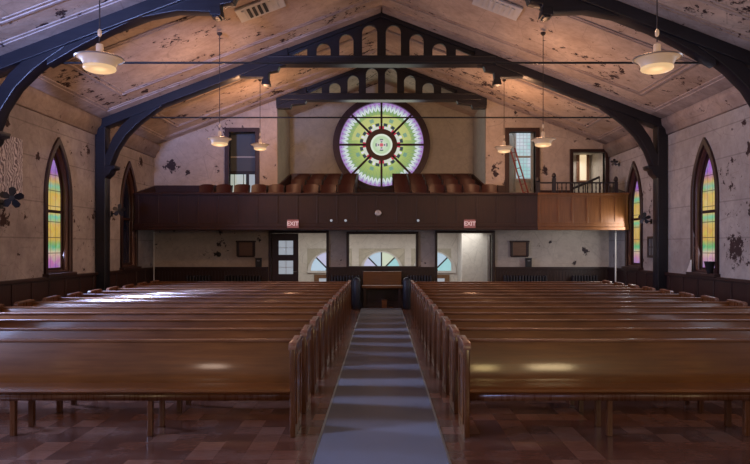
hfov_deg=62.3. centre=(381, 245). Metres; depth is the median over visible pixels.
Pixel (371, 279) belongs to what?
wooden bench
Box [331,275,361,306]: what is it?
radiator
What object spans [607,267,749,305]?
baseboard
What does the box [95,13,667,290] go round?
roof truss
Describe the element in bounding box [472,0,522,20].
ceiling vent
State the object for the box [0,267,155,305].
baseboard
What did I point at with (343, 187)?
balcony chair
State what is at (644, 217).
wall fan
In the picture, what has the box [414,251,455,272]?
window
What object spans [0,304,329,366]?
pew
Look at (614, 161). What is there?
wall fan
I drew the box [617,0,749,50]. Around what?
trim
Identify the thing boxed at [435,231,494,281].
door
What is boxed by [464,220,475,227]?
exit sign
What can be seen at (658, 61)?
pendant lamp
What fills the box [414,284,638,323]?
pew
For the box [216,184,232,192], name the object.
balcony chair
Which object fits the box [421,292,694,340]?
pew
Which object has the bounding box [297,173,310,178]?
balcony chair
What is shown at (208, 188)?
balcony chair
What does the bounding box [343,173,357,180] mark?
balcony chair
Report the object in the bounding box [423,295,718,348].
pew
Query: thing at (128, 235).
window
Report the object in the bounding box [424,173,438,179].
balcony chair
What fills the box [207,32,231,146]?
pendant lamp
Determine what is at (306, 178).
balcony chair
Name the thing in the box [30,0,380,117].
trim
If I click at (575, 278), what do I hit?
radiator
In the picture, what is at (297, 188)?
balcony chair
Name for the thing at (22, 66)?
roof truss
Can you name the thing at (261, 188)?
balcony chair
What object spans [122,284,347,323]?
pew
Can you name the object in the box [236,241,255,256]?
plaque
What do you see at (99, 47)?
socket
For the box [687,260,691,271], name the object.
card
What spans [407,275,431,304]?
radiator
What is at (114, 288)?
pew
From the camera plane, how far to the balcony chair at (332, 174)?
20.09 m
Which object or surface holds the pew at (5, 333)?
on the floor
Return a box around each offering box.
[255,258,261,266]
[525,258,531,266]
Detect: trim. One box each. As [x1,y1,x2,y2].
[0,0,145,55]
[0,76,159,157]
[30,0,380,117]
[118,30,376,143]
[137,186,154,192]
[154,185,569,192]
[279,174,290,192]
[382,0,732,117]
[386,30,644,143]
[472,174,483,190]
[603,86,746,157]
[609,186,625,192]
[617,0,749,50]
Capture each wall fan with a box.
[0,187,23,208]
[111,204,125,216]
[610,159,618,165]
[638,212,651,223]
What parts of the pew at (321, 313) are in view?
backrest, rail, panel, inset panel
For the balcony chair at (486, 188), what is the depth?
17.82 m
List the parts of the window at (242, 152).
pane, frame, sash, pane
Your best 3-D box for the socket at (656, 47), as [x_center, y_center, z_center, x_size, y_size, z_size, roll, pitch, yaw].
[2.800,-1.988,6.300,0.110,0.135,0.110,0,0,0]
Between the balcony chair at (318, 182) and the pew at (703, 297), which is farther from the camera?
the balcony chair at (318, 182)
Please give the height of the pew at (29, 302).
0.876 m
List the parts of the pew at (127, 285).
backrest, rail, inset panel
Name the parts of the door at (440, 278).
glass pane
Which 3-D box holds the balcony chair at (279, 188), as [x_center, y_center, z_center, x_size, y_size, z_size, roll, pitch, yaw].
[-3.002,-1.370,17.602,0.465,0.830,0.564,0,0,0]
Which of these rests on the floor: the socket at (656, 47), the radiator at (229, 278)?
the radiator at (229, 278)
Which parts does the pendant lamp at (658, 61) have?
lamp shade, chain, lamp shade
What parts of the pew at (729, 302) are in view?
inset panel, panel, backrest, rail, panel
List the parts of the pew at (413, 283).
panel, rail, backrest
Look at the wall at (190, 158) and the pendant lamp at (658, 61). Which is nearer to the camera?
the pendant lamp at (658, 61)
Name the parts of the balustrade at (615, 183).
newel post, newel post, rail, newel post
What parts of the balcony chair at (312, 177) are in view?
backrest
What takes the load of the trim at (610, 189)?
attached to the wall at (727, 134)
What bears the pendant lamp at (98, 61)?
hanging from the ceiling
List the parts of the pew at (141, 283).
backrest, rail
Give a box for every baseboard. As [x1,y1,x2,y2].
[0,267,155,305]
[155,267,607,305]
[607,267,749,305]
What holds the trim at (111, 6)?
attached to the wall at (24, 156)
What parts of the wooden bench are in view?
leg, backrest, seat, leg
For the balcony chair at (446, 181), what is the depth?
18.73 m
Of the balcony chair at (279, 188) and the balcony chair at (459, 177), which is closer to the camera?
the balcony chair at (279, 188)
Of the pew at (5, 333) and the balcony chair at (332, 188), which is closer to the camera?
the pew at (5, 333)
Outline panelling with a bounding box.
[291,173,471,192]
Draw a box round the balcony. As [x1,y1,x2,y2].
[134,193,628,229]
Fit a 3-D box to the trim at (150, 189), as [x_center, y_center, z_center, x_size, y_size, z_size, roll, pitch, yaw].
[-6.575,-1.205,17.310,0.050,1.100,1.380,0,0,0]
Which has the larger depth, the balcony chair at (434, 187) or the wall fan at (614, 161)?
the balcony chair at (434, 187)
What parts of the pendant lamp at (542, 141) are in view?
lamp shade, lamp shade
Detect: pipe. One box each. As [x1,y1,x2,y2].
[153,232,154,280]
[615,232,615,281]
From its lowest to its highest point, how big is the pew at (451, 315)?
0.876 m
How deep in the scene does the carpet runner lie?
6.70 m
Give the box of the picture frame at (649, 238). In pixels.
[647,236,652,257]
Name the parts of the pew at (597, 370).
inset panel, panel, leg, rail, leg, seat, backrest, leg, leg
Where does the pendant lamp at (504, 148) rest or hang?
hanging from the ceiling
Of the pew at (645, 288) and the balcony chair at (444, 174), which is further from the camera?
the balcony chair at (444, 174)
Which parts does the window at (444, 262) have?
glass pane, glass pane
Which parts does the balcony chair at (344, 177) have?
backrest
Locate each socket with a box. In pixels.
[96,43,103,51]
[653,43,660,51]
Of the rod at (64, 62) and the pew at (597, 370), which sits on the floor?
the pew at (597, 370)
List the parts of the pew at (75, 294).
panel, backrest, rail, panel, inset panel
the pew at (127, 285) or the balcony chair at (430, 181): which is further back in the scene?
the balcony chair at (430, 181)
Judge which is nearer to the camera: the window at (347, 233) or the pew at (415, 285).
the pew at (415, 285)
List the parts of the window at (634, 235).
sill, sash, stained glass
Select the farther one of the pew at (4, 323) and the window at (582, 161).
the window at (582, 161)
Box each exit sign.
[287,220,298,227]
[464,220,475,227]
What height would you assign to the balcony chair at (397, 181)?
0.830 m
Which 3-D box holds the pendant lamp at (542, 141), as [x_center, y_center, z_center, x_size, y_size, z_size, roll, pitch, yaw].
[3.154,-3.049,12.100,0.480,2.232,0.480,0,0,0]
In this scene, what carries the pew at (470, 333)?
on the floor
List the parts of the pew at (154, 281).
rail, panel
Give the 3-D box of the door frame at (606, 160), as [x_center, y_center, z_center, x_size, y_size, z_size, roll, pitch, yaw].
[6.015,-2.030,18.040,1.110,1.550,0.240,0,0,0]
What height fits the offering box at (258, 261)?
0.260 m
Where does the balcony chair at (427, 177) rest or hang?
on the floor
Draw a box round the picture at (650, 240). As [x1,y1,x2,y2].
[649,239,652,254]
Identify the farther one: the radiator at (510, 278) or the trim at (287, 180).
the trim at (287, 180)
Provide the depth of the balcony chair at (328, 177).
19.44 m
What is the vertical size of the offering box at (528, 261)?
0.260 m
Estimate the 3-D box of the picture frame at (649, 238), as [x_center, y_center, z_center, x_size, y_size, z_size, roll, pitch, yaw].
[6.545,0.025,15.050,0.030,0.520,0.400,0,0,0]
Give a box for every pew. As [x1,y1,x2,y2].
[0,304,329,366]
[0,309,324,379]
[0,316,319,394]
[0,325,311,412]
[0,335,302,437]
[13,299,333,356]
[42,295,337,348]
[66,292,340,340]
[87,289,343,334]
[106,286,345,328]
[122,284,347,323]
[137,282,349,319]
[150,280,350,315]
[410,280,611,315]
[412,282,624,319]
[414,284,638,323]
[416,286,655,328]
[418,289,673,334]
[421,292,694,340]
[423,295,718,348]
[427,299,747,356]
[431,304,749,366]
[435,309,749,379]
[441,316,749,394]
[448,325,749,412]
[457,335,749,437]
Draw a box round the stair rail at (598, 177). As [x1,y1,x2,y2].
[573,176,599,192]
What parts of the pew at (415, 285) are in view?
inset panel, panel, rail, backrest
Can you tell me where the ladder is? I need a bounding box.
[510,148,528,192]
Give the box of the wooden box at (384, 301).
[381,299,386,307]
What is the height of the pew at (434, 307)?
0.876 m
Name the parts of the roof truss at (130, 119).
wall post, wall post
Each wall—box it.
[0,104,153,280]
[154,100,608,281]
[278,110,289,183]
[290,84,472,281]
[457,233,490,281]
[473,110,484,183]
[509,133,533,192]
[573,153,602,192]
[609,104,749,279]
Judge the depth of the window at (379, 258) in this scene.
20.48 m
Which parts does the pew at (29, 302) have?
panel, backrest, rail, panel, inset panel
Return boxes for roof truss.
[0,0,749,146]
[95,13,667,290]
[276,68,486,109]
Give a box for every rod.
[62,62,700,63]
[152,117,610,117]
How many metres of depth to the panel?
16.50 m
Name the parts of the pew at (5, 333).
leg, backrest, rail, leg, panel, inset panel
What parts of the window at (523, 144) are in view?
glass pane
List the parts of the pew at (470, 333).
inset panel, panel, leg, rail, backrest, leg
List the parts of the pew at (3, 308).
backrest, rail, panel, inset panel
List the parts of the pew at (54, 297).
panel, backrest, rail, panel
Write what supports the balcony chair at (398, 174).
on the floor
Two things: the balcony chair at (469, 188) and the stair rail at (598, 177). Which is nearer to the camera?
the balcony chair at (469, 188)
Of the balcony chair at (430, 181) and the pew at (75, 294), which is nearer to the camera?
the pew at (75, 294)
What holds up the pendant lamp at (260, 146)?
hanging from the ceiling
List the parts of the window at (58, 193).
stained glass, meeting rail, sash, sill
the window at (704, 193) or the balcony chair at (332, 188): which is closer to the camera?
the window at (704, 193)
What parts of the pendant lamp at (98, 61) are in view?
lamp shade, lamp shade, chain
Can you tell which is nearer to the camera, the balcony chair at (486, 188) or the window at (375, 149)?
the balcony chair at (486, 188)
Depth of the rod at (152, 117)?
14.58 m
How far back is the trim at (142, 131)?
17.13 m
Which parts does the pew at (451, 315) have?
inset panel, panel, rail, backrest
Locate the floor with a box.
[0,306,749,463]
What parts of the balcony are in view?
rail, moulding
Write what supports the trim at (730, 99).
attached to the wall at (727, 134)
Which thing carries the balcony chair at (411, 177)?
on the floor
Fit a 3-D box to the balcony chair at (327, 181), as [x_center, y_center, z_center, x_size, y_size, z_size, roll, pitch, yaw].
[-1.502,-1.620,18.502,0.465,0.830,0.564,0,0,0]
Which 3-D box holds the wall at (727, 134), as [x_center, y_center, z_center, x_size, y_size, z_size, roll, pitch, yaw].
[6.760,-0.630,8.250,0.320,4.750,24.500,0,0,0]
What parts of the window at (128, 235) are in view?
stained glass, sash, sill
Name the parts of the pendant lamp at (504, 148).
lamp shade, lamp shade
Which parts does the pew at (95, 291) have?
backrest, rail, panel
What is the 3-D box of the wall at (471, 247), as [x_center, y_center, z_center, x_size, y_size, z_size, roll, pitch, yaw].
[3.200,0.645,19.895,1.400,2.200,1.190,0,0,0]
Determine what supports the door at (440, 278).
in the wall at (311, 139)
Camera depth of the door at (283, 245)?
18.02 m
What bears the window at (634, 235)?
in the wall at (727, 134)
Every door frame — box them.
[505,128,539,192]
[570,149,608,192]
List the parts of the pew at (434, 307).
inset panel, panel, rail, backrest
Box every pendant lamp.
[73,0,124,74]
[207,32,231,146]
[250,79,268,150]
[494,79,513,152]
[531,32,555,146]
[632,0,682,74]
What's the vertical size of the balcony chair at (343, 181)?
0.830 m
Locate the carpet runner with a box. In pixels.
[310,308,451,463]
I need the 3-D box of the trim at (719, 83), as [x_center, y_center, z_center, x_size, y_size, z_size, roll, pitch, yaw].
[3.250,-4.167,12.250,6.460,2.502,4.060,0,0,0]
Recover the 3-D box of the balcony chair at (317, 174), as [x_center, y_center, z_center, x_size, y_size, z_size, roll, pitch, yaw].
[-2.002,-1.940,19.852,0.465,0.830,0.564,0,0,0]
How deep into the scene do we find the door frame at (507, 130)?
17.94 m
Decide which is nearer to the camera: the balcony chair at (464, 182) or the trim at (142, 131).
the trim at (142, 131)
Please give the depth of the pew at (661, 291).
12.60 m
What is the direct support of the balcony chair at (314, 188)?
on the floor
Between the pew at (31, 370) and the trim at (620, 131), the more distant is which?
the trim at (620, 131)
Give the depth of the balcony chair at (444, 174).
20.09 m
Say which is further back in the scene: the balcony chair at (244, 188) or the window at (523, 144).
the window at (523, 144)
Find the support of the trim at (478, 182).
attached to the wall at (478, 123)
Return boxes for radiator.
[186,275,210,281]
[225,275,260,281]
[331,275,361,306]
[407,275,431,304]
[504,275,546,281]
[571,275,597,281]
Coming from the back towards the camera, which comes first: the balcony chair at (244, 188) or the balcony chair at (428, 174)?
the balcony chair at (428, 174)
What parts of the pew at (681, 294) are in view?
panel, rail, backrest, panel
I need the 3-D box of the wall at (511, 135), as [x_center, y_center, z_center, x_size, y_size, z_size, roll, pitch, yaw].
[4.225,-2.345,18.875,1.950,3.380,1.450,0,0,0]
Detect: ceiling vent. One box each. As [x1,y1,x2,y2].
[234,0,285,22]
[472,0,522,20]
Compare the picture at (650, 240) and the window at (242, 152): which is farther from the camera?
the window at (242, 152)
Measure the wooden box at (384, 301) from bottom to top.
0.250 m
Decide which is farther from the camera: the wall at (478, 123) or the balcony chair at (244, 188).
the wall at (478, 123)
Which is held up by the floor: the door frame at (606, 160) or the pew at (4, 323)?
the pew at (4, 323)
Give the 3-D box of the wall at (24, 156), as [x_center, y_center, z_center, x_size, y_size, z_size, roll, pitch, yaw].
[-6.760,-0.630,8.250,0.320,4.750,24.500,0,0,0]
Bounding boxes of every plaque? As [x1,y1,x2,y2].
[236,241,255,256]
[509,241,529,256]
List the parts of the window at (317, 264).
glass pane, glass pane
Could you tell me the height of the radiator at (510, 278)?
0.900 m
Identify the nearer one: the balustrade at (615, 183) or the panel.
the panel
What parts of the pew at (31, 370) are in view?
leg, leg, seat, backrest, rail, leg, leg, panel, inset panel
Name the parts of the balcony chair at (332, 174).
backrest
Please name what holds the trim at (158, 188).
attached to the wall at (190, 158)
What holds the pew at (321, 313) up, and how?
on the floor
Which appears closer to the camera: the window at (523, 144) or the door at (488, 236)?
the door at (488, 236)
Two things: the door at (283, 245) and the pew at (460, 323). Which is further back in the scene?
the door at (283, 245)
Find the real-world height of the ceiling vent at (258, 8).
0.357 m
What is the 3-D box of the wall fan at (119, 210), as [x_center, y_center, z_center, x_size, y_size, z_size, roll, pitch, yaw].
[-6.202,-0.837,14.495,0.384,0.292,0.219,0,0,13]
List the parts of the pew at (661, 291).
inset panel, panel, rail, backrest, panel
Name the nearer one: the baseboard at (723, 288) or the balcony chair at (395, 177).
the baseboard at (723, 288)
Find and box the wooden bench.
[362,271,402,307]
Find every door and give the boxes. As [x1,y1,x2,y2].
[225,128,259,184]
[269,231,328,281]
[314,275,325,281]
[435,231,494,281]
[437,275,449,281]
[487,235,490,281]
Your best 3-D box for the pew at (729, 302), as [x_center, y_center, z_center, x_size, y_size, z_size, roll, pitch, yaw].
[3.245,1.307,9.965,5.000,0.876,0.492,0,0,0]
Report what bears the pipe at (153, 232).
on the floor
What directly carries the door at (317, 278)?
in the wall at (311, 139)
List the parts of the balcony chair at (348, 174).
backrest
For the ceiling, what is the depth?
12.85 m
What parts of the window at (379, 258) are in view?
glass pane, glass pane, glass pane, glass pane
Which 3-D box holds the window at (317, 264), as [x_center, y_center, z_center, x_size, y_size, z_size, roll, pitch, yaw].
[-1.720,0.525,20.460,1.440,0.720,0.120,0,0,0]
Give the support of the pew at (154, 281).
on the floor
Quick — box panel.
[537,193,628,229]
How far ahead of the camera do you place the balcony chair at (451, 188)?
17.82 m
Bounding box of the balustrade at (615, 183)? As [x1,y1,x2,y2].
[535,173,617,192]
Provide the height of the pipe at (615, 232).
2.140 m
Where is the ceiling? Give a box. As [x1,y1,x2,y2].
[0,0,749,143]
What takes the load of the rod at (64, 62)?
attached to the roof truss at (22, 66)
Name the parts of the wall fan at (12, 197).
blade, blade, blade, blade, blade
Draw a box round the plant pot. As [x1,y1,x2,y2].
[704,261,714,273]
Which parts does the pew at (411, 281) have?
rail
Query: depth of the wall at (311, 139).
20.50 m
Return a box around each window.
[42,137,76,277]
[119,161,141,269]
[231,134,254,191]
[307,251,349,272]
[333,102,429,188]
[346,232,418,266]
[361,251,401,265]
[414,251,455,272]
[514,133,532,189]
[576,155,588,181]
[621,161,643,269]
[686,137,720,277]
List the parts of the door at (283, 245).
glass pane, glass pane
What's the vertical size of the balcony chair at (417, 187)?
0.830 m
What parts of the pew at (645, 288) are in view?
inset panel, panel, rail, backrest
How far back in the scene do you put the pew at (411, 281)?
15.87 m
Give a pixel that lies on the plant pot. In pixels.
(709, 265)
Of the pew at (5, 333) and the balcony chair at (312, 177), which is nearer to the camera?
the pew at (5, 333)
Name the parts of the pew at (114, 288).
backrest, rail, panel, inset panel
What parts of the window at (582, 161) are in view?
glass pane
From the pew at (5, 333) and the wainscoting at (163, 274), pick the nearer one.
the pew at (5, 333)
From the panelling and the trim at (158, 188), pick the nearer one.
the trim at (158, 188)
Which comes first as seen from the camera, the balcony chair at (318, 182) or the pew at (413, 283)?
the pew at (413, 283)
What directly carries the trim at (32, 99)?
attached to the wall at (24, 156)
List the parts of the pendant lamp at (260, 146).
lamp shade, lamp shade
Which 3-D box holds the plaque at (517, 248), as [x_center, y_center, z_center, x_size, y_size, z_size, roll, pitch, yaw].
[4.000,0.085,17.965,0.580,0.480,0.060,0,0,0]
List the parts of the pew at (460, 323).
inset panel, panel, rail, backrest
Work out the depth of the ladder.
17.91 m
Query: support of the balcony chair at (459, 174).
on the floor
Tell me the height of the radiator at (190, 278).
0.900 m
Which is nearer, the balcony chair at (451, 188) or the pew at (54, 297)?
the pew at (54, 297)
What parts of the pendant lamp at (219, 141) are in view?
lamp shade, lamp shade, chain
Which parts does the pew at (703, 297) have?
inset panel, panel, rail, backrest, panel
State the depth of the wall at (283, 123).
19.17 m
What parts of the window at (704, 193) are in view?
sill, sash, meeting rail, stained glass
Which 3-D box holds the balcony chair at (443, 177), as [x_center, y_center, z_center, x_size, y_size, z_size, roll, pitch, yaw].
[2.118,-1.790,19.202,0.465,0.830,0.564,0,0,0]
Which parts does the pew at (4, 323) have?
backrest, rail, panel, inset panel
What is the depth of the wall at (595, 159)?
19.25 m
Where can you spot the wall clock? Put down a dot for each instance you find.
(377, 212)
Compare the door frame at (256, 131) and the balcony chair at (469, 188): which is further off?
the door frame at (256, 131)
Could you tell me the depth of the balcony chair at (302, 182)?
18.73 m
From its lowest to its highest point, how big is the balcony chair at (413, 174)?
0.830 m
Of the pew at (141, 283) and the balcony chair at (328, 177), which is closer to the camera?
the pew at (141, 283)
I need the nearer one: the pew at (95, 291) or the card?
the pew at (95, 291)
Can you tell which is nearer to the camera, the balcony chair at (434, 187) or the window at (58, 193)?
the window at (58, 193)
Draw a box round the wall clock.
[375,210,380,215]
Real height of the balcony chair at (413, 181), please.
0.830 m
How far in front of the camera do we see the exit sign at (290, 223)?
16.35 m
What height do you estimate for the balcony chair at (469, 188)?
0.830 m
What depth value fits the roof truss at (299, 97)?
17.79 m
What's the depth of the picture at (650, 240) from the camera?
15.05 m
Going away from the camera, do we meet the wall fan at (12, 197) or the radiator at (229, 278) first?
the wall fan at (12, 197)
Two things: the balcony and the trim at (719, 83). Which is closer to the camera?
the trim at (719, 83)
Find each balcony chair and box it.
[199,184,215,192]
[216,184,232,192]
[234,184,249,192]
[251,184,267,192]
[269,184,284,192]
[286,184,301,192]
[291,179,305,192]
[294,176,308,184]
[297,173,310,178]
[304,184,319,192]
[307,179,322,192]
[310,176,324,184]
[312,173,326,179]
[321,184,336,192]
[324,179,338,192]
[326,176,340,184]
[328,173,341,179]
[338,184,354,192]
[341,179,355,192]
[342,176,356,192]
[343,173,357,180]
[393,173,407,185]
[394,176,408,180]
[394,179,409,192]
[395,184,410,192]
[409,173,422,180]
[410,176,424,184]
[411,179,425,192]
[412,184,428,192]
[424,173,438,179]
[426,176,440,184]
[427,179,442,192]
[430,184,446,192]
[440,173,453,179]
[442,176,456,184]
[444,179,459,192]
[447,184,463,192]
[455,173,469,179]
[458,176,472,184]
[460,179,475,192]
[464,184,481,192]
[482,184,498,192]
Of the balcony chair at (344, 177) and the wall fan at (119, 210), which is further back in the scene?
the balcony chair at (344, 177)
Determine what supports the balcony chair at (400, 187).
on the floor
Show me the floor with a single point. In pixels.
(85, 432)

